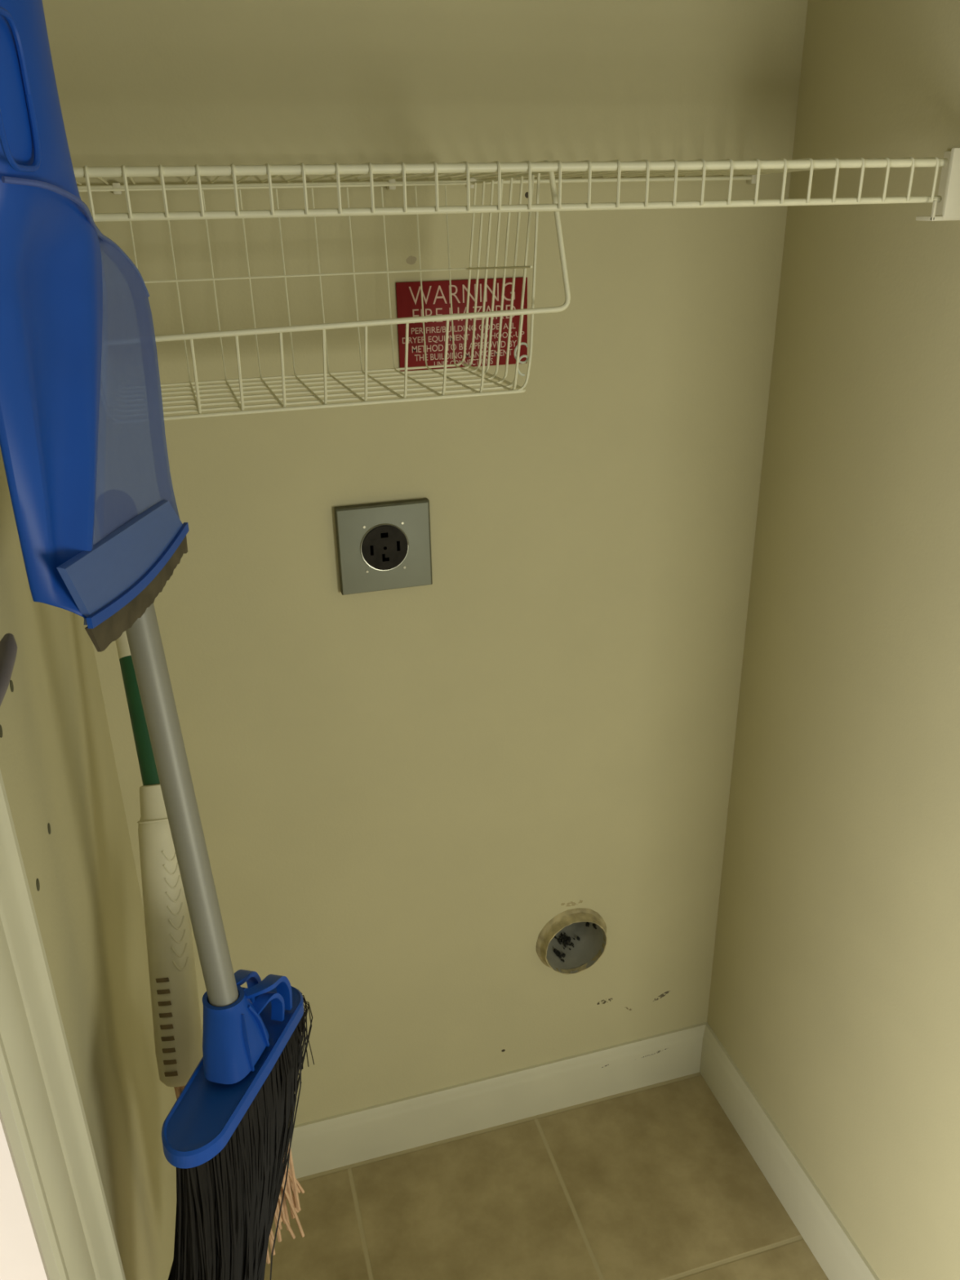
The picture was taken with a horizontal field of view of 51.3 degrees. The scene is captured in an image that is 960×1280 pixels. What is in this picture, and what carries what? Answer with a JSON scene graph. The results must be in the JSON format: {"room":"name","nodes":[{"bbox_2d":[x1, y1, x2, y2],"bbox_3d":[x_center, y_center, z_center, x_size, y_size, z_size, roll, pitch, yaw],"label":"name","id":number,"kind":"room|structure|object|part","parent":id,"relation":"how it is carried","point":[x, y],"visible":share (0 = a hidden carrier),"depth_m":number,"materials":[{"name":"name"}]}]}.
{"room":"laundry closet","nodes":[
{"label":"laundry closet","id":0,"kind":"room"},
{"bbox_2d":[0,447,177,1279],"bbox_3d":[-0.262,0.111,0.263,0.115,2.440,2.000,-8,25,-15],"label":"wall","id":1,"kind":"structure","parent":0,"point":[58,768],"depth_m":0.89,"materials":[{"name":"beige paint"}]},
{"bbox_2d":[0,724,2,737],"bbox_3d":[-0.308,0.059,0.641,0.002,0.008,0.009,-8,25,-15],"label":"screw hole","id":2,"kind":"object","parent":1,"relation":"attached to","point":[1,728],"visible":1,"depth_m":0.64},
{"bbox_2d":[0,633,17,706],"bbox_3d":[-0.292,0.029,0.598,0.017,0.060,0.132,-8,25,-15],"label":"wall hook","id":3,"kind":"object","parent":1,"relation":"attached to","point":[8,646],"visible":1,"depth_m":0.62,"materials":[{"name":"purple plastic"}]},
{"bbox_2d":[9,680,13,692],"bbox_3d":[-0.326,0.032,0.694,0.002,0.008,0.009,-8,25,-15],"label":"screw hole","id":4,"kind":"object","parent":1,"relation":"attached to","point":[11,686],"visible":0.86,"depth_m":0.69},
{"bbox_2d":[0,1110,49,1279],"bbox_3d":[-0.201,0.377,0.141,0.130,2.050,0.800,-8,25,-15],"label":"door","id":5,"kind":"structure","parent":1,"relation":"attached to","point":[21,1257],"depth_m":0.55,"materials":[{"name":"white paint"}]},
{"bbox_2d":[35,878,39,891],"bbox_3d":[-0.306,0.170,0.692,0.002,0.008,0.009,-8,25,-15],"label":"screw hole","id":6,"kind":"object","parent":1,"relation":"attached to","point":[37,884],"visible":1,"depth_m":0.69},
{"bbox_2d":[47,822,50,834],"bbox_3d":[-0.328,0.143,0.759,0.002,0.008,0.009,-8,25,-15],"label":"screw hole","id":7,"kind":"object","parent":1,"relation":"attached to","point":[48,824],"visible":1,"depth_m":0.76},
{"bbox_2d":[0,769,125,1279],"bbox_3d":[-0.131,0.333,0.145,0.018,2.125,0.990,-8,25,-15],"label":"trim","id":8,"kind":"structure","parent":1,"relation":"attached to","point":[42,1108],"depth_m":0.58,"materials":[{"name":"white paint"}]},
{"bbox_2d":[115,631,304,1263],"bbox_3d":[-0.288,0.198,1.005,0.122,0.806,0.408,-8,25,-15],"label":"mop","id":9,"kind":"object","parent":1,"relation":"hanging from","point":[175,1008],"visible":0.3,"depth_m":0.93,"materials":[{"name":"white plastic"}]},
{"bbox_2d":[125,603,314,1279],"bbox_3d":[-0.219,0.267,0.744,0.115,0.714,0.292,1,24,4],"label":"broom","id":10,"kind":"object","parent":1,"relation":"hanging from","point":[227,1136],"visible":0.99,"depth_m":0.77,"materials":[{"name":"blue plastic"}]},
{"bbox_2d":[202,984,269,1084],"bbox_3d":[-0.200,0.312,0.792,0.050,0.046,0.067,3,24,9],"label":"socket","id":11,"kind":"object","parent":10,"relation":"attached to","point":[236,1033],"depth_m":0.78,"materials":[{"name":"blue plastic"}]},
{"bbox_3d":[-0.260,-0.393,0.442,0.109,0.045,0.024,-8,25,-15],"label":"hook","id":12,"kind":"object","parent":1,"relation":"attached to","visible":0},
{"bbox_2d":[0,0,189,652],"bbox_3d":[-0.232,-0.227,0.571,0.044,0.455,0.216,-1,24,0],"label":"dustpan","id":13,"kind":"object","parent":12,"relation":"hanging from","point":[101,532],"visible":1,"depth_m":0.56,"materials":[{"name":"blue plastic"}]},
{"bbox_2d":[42,0,808,1127],"bbox_3d":[-0.042,-0.300,1.179,0.874,2.440,0.001,-8,25,-15],"label":"wall","id":14,"kind":"structure","parent":0,"point":[397,791],"depth_m":1.25,"materials":[{"name":"beige paint"}]},
{"bbox_2d":[333,497,432,595],"bbox_3d":[-0.117,-0.114,1.227,0.115,0.110,0.017,-8,25,-15],"label":"dryer outlet","id":15,"kind":"object","parent":14,"relation":"attached to","point":[382,545],"visible":1,"depth_m":1.22,"materials":[{"name":"grey metal"}]},
{"bbox_2d":[361,524,408,569],"bbox_3d":[-0.116,-0.113,1.221,0.056,0.056,0.006,-8,25,-15],"label":"receptacle","id":16,"kind":"object","parent":15,"relation":"attached to","point":[384,547],"depth_m":1.22,"materials":[{"name":"black plastic"}]},
{"bbox_2d":[395,276,527,371],"bbox_3d":[-0.019,-0.365,1.155,0.155,0.097,0.004,-8,25,-15],"label":"warning sign","id":17,"kind":"object","parent":14,"relation":"attached to","point":[436,294],"visible":0.67,"depth_m":1.15,"materials":[{"name":"red plastic"}]},
{"bbox_2d":[286,1022,706,1178],"bbox_3d":[-0.020,0.772,1.647,0.874,0.101,0.013,-8,25,-15],"label":"baseboard","id":18,"kind":"structure","parent":14,"relation":"attached to","point":[348,1138],"depth_m":1.65,"materials":[{"name":"white paint"}]},
{"bbox_2d":[72,156,947,222],"bbox_3d":[-0.020,-0.423,0.938,0.819,0.037,0.341,-8,25,-15],"label":"wire shelf","id":19,"kind":"object","parent":14,"relation":"attached to","point":[753,168],"visible":0.88,"depth_m":0.81,"materials":[{"name":"white metal"}]},
{"bbox_2d":[78,160,570,420],"bbox_3d":[-0.160,-0.322,0.907,0.430,0.195,0.246,-8,25,-15],"label":"wire basket","id":20,"kind":"object","parent":19,"relation":"hanging from","point":[533,310],"visible":0.59,"depth_m":0.93,"materials":[{"name":"white metal"}]},
{"bbox_2d":[513,342,528,376],"bbox_3d":[0.038,-0.253,0.900,0.013,0.029,0.008,-8,25,-15],"label":"tie","id":21,"kind":"object","parent":20,"relation":"on","point":[522,343],"visible":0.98,"depth_m":0.90,"materials":[{"name":"white plastic"}]},
{"bbox_3d":[-0.067,-0.492,1.076,0.818,0.004,0.004,-8,25,-15],"label":"rail","id":22,"kind":"part","parent":19,"relation":"part of","materials":[{"name":"white plastic"}]},
{"bbox_3d":[0.024,-0.372,0.787,0.814,0.007,0.007,-8,25,-15],"label":"rail","id":23,"kind":"part","parent":19,"relation":"part of","materials":[{"name":"white plastic"}]},
{"bbox_3d":[0.024,-0.345,0.799,0.814,0.006,0.006,-8,25,-15],"label":"rail","id":24,"kind":"part","parent":19,"relation":"part of","materials":[{"name":"white plastic"}]},
{"bbox_2d":[535,908,607,974],"bbox_3d":[0.130,0.452,1.623,0.119,0.120,0.146,-8,25,-15],"label":"air vent","id":25,"kind":"object","parent":14,"relation":"in","point":[572,941],"visible":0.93,"depth_m":1.59,"materials":[{"name":"grey metal"}]},
{"bbox_2d":[264,1072,828,1279],"bbox_3d":[0.114,1.327,0.576,3.300,0.050,2.600,-8,25,-15],"label":"floor","id":26,"kind":"structure","parent":0,"point":[656,1181],"depth_m":1.54,"materials":[{"name":"beige tile"}]},
{"bbox_2d":[706,0,959,1279],"bbox_3d":[0.532,-0.217,0.968,0.100,2.440,0.960,-8,25,-15],"label":"wall","id":27,"kind":"structure","parent":0,"point":[834,994],"depth_m":1.19,"materials":[{"name":"beige paint"}]},
{"bbox_2d":[699,1022,879,1279],"bbox_3d":[0.512,0.879,1.384,0.013,0.101,0.860,-8,25,-15],"label":"baseboard","id":28,"kind":"structure","parent":27,"relation":"attached to","point":[830,1243],"depth_m":1.52,"materials":[{"name":"white paint"}]},
{"bbox_2d":[915,147,959,221],"bbox_3d":[0.426,-0.421,0.924,0.070,0.059,0.079,-8,25,-15],"label":"shelf bracket","id":29,"kind":"object","parent":27,"relation":"attached to","point":[948,209],"visible":1,"depth_m":0.89,"materials":[{"name":"white plastic"}]},
{"bbox_3d":[0.432,-0.422,0.925,0.060,0.058,0.079,-8,25,-15],"label":"plate","id":30,"kind":"part","parent":29,"relation":"part of","materials":[{"name":"white plastic"}]}
]}

